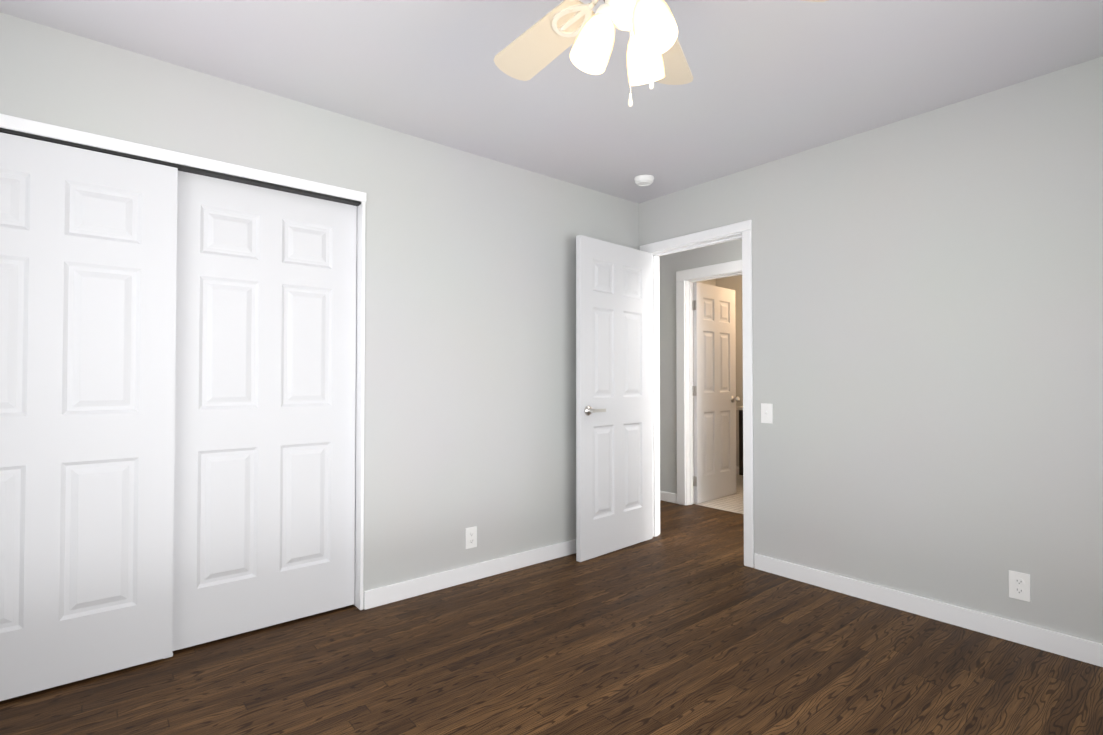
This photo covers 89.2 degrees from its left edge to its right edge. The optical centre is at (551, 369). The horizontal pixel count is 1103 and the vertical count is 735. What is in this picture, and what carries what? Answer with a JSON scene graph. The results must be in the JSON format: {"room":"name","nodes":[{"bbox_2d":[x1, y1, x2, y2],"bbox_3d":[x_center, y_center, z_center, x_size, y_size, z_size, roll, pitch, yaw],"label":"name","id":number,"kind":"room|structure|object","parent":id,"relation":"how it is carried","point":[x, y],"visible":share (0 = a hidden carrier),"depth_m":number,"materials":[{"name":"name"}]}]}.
{"room":"empty bedroom","nodes":[
{"label":"empty bedroom","id":0,"kind":"room"},
{"bbox_2d":[0,12,638,608],"bbox_3d":[-0.936,-0.029,2.845,4.240,2.420,0.120,1,-1,-40],"label":"wall","id":1,"kind":"structure","parent":0,"point":[470,352],"depth_m":3.00,"materials":[{"name":"grey paint"}]},
{"bbox_2d":[0,132,177,700],"bbox_3d":[-1.852,0.161,2.044,0.790,1.990,0.035,1,-1,-40],"label":"sliding closet door","id":2,"kind":"structure","parent":1,"relation":"in","point":[88,255],"depth_m":2.10,"materials":[{"name":"white wood"}]},
{"bbox_2d":[0,128,360,205],"bbox_3d":[-1.577,-0.849,2.324,1.558,0.032,0.093,1,-1,-40],"label":"door track","id":3,"kind":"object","parent":1,"relation":"attached to","point":[208,173],"depth_m":2.37,"materials":[{"name":"black"}]},
{"bbox_2d":[0,114,365,658],"bbox_3d":[-1.574,0.143,2.304,1.594,2.060,0.132,1,-1,-40],"label":"trim","id":4,"kind":"structure","parent":1,"relation":"attached to","point":[63,133],"depth_m":2.64,"materials":[{"name":"white wood"}]},
{"bbox_2d":[172,171,356,650],"bbox_3d":[-1.306,0.168,2.576,0.790,1.995,0.063,1,-1,-40],"label":"sliding closet door","id":5,"kind":"structure","parent":1,"relation":"in","point":[264,455],"depth_m":2.53,"materials":[{"name":"white wood"}]},
{"bbox_2d":[364,539,575,609],"bbox_3d":[-0.138,1.147,3.402,2.036,0.088,0.013,1,-1,-40],"label":"baseboard","id":6,"kind":"structure","parent":1,"relation":"attached to","point":[395,592],"depth_m":3.10,"materials":[{"name":"white wood"}]},
{"bbox_2d":[465,526,476,548],"bbox_3d":[-0.451,0.946,3.149,0.072,0.116,0.007,1,-1,-40],"label":"outlet","id":7,"kind":"object","parent":1,"relation":"attached to","point":[471,538],"visible":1,"depth_m":3.15,"materials":[{"name":"white plastic"}]},
{"bbox_2d":[0,500,1102,734],"bbox_3d":[0.224,1.202,2.235,5.270,0.060,5.170,1,-1,-40],"label":"floor","id":8,"kind":"structure","parent":0,"point":[686,622],"depth_m":2.18,"materials":[{"name":"brown wood"}]},
{"bbox_2d":[0,0,1102,202],"bbox_3d":[0.943,-1.278,2.874,7.140,0.080,5.170,1,-1,-40],"label":"ceiling","id":9,"kind":"structure","parent":0,"point":[773,80],"depth_m":2.30,"materials":[{"name":"paint"}]},
{"bbox_2d":[634,174,653,185],"bbox_3d":[0.593,-1.207,3.578,0.128,0.040,0.128,1,-1,-40],"label":"smoke detector","id":10,"kind":"object","parent":9,"relation":"attached to","point":[644,180],"visible":1,"depth_m":3.54,"materials":[{"name":"white plastic"}]},
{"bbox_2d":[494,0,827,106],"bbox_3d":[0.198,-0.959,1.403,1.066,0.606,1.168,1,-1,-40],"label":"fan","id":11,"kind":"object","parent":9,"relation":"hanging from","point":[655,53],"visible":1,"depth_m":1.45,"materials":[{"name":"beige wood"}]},
{"bbox_2d":[659,239,741,493],"bbox_3d":[2.126,-0.009,4.012,0.100,2.420,4.000,1,-1,-40],"label":"wall","id":12,"kind":"structure","parent":0,"point":[671,265],"depth_m":5.16,"materials":[{"name":"grey paint"}]},
{"bbox_2d":[660,491,676,503],"bbox_3d":[0.974,1.178,5.291,0.013,0.088,0.530,1,-1,-40],"label":"baseboard","id":13,"kind":"structure","parent":12,"relation":"attached to","point":[668,497],"depth_m":5.15,"materials":[{"name":"white wood"}]},
{"bbox_2d":[676,260,741,504],"bbox_3d":[1.477,0.155,4.790,0.132,2.117,0.904,1,-1,-40],"label":"door frame","id":14,"kind":"structure","parent":12,"relation":"attached to","point":[682,276],"depth_m":5.05,"materials":[{"name":"white wood"}]},
{"bbox_2d":[693,282,739,503],"bbox_3d":[1.560,0.211,5.320,0.706,2.010,0.173,1,-1,-43],"label":"bathroom door","id":15,"kind":"structure","parent":12,"relation":"in","point":[716,399],"depth_m":5.28,"materials":[{"name":"white wood"}]},
{"bbox_2d":[693,279,715,438],"bbox_3d":[1.325,0.030,6.414,1.740,2.420,0.120,1,-1,-40],"label":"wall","id":16,"kind":"structure","parent":0,"point":[710,282],"depth_m":6.64,"materials":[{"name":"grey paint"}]},
{"bbox_2d":[693,474,743,513],"bbox_3d":[2.180,1.255,5.467,1.870,0.060,2.640,1,-1,-40],"label":"floor","id":17,"kind":"structure","parent":0,"point":[732,503],"depth_m":5.13,"materials":[{"name":"beige tile"}]},
{"bbox_2d":[736,406,742,474],"bbox_3d":[2.534,0.746,5.822,0.612,0.970,1.020,1,-1,-40],"label":"bathroom vanity","id":18,"kind":"object","parent":17,"relation":"on","point":[740,408],"visible":0.08,"depth_m":5.99,"materials":[{"name":"black"}]},
{"bbox_2d":[716,275,742,466],"bbox_3d":[2.853,0.024,6.046,0.120,2.420,2.640,1,-1,-40],"label":"wall","id":19,"kind":"structure","parent":0,"point":[733,283],"depth_m":6.70,"materials":[{"name":"grey paint"}]},
{"bbox_2d":[639,56,1102,643],"bbox_3d":[1.876,-0.031,2.686,0.120,2.420,3.720,1,-1,-40],"label":"wall","id":20,"kind":"structure","parent":0,"point":[927,334],"depth_m":2.64,"materials":[{"name":"grey paint"}]},
{"bbox_2d":[576,235,652,561],"bbox_3d":[0.438,0.178,3.734,0.751,2.025,0.139,1,-1,-44],"label":"bedroom door","id":21,"kind":"structure","parent":20,"relation":"in","point":[614,483],"depth_m":3.68,"materials":[{"name":"white wood"}]},
{"bbox_2d":[640,220,753,567],"bbox_3d":[0.982,0.146,3.759,0.152,2.102,0.887,1,-1,-40],"label":"door frame","id":22,"kind":"structure","parent":20,"relation":"attached to","point":[744,228],"depth_m":3.47,"materials":[{"name":"white wood"}]},
{"bbox_2d":[761,403,772,423],"bbox_3d":[1.268,0.258,3.304,0.018,0.116,0.072,1,-1,-40],"label":"bedroom light switch","id":23,"kind":"object","parent":20,"relation":"attached to","point":[766,413],"visible":1,"depth_m":3.30,"materials":[{"name":"white plastic"}]},
{"bbox_2d":[754,553,1102,666],"bbox_3d":[2.068,1.129,2.331,0.015,0.088,2.657,1,-1,-40],"label":"baseboard","id":24,"kind":"structure","parent":20,"relation":"attached to","point":[1076,648],"depth_m":2.60,"materials":[{"name":"white wood"}]},
{"bbox_2d":[1009,570,1030,601],"bbox_3d":[2.013,0.930,2.406,0.007,0.116,0.072,1,-1,-40],"label":"outlet","id":25,"kind":"object","parent":20,"relation":"attached to","point":[1019,585],"visible":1,"depth_m":2.40,"materials":[{"name":"white plastic"}]}
]}

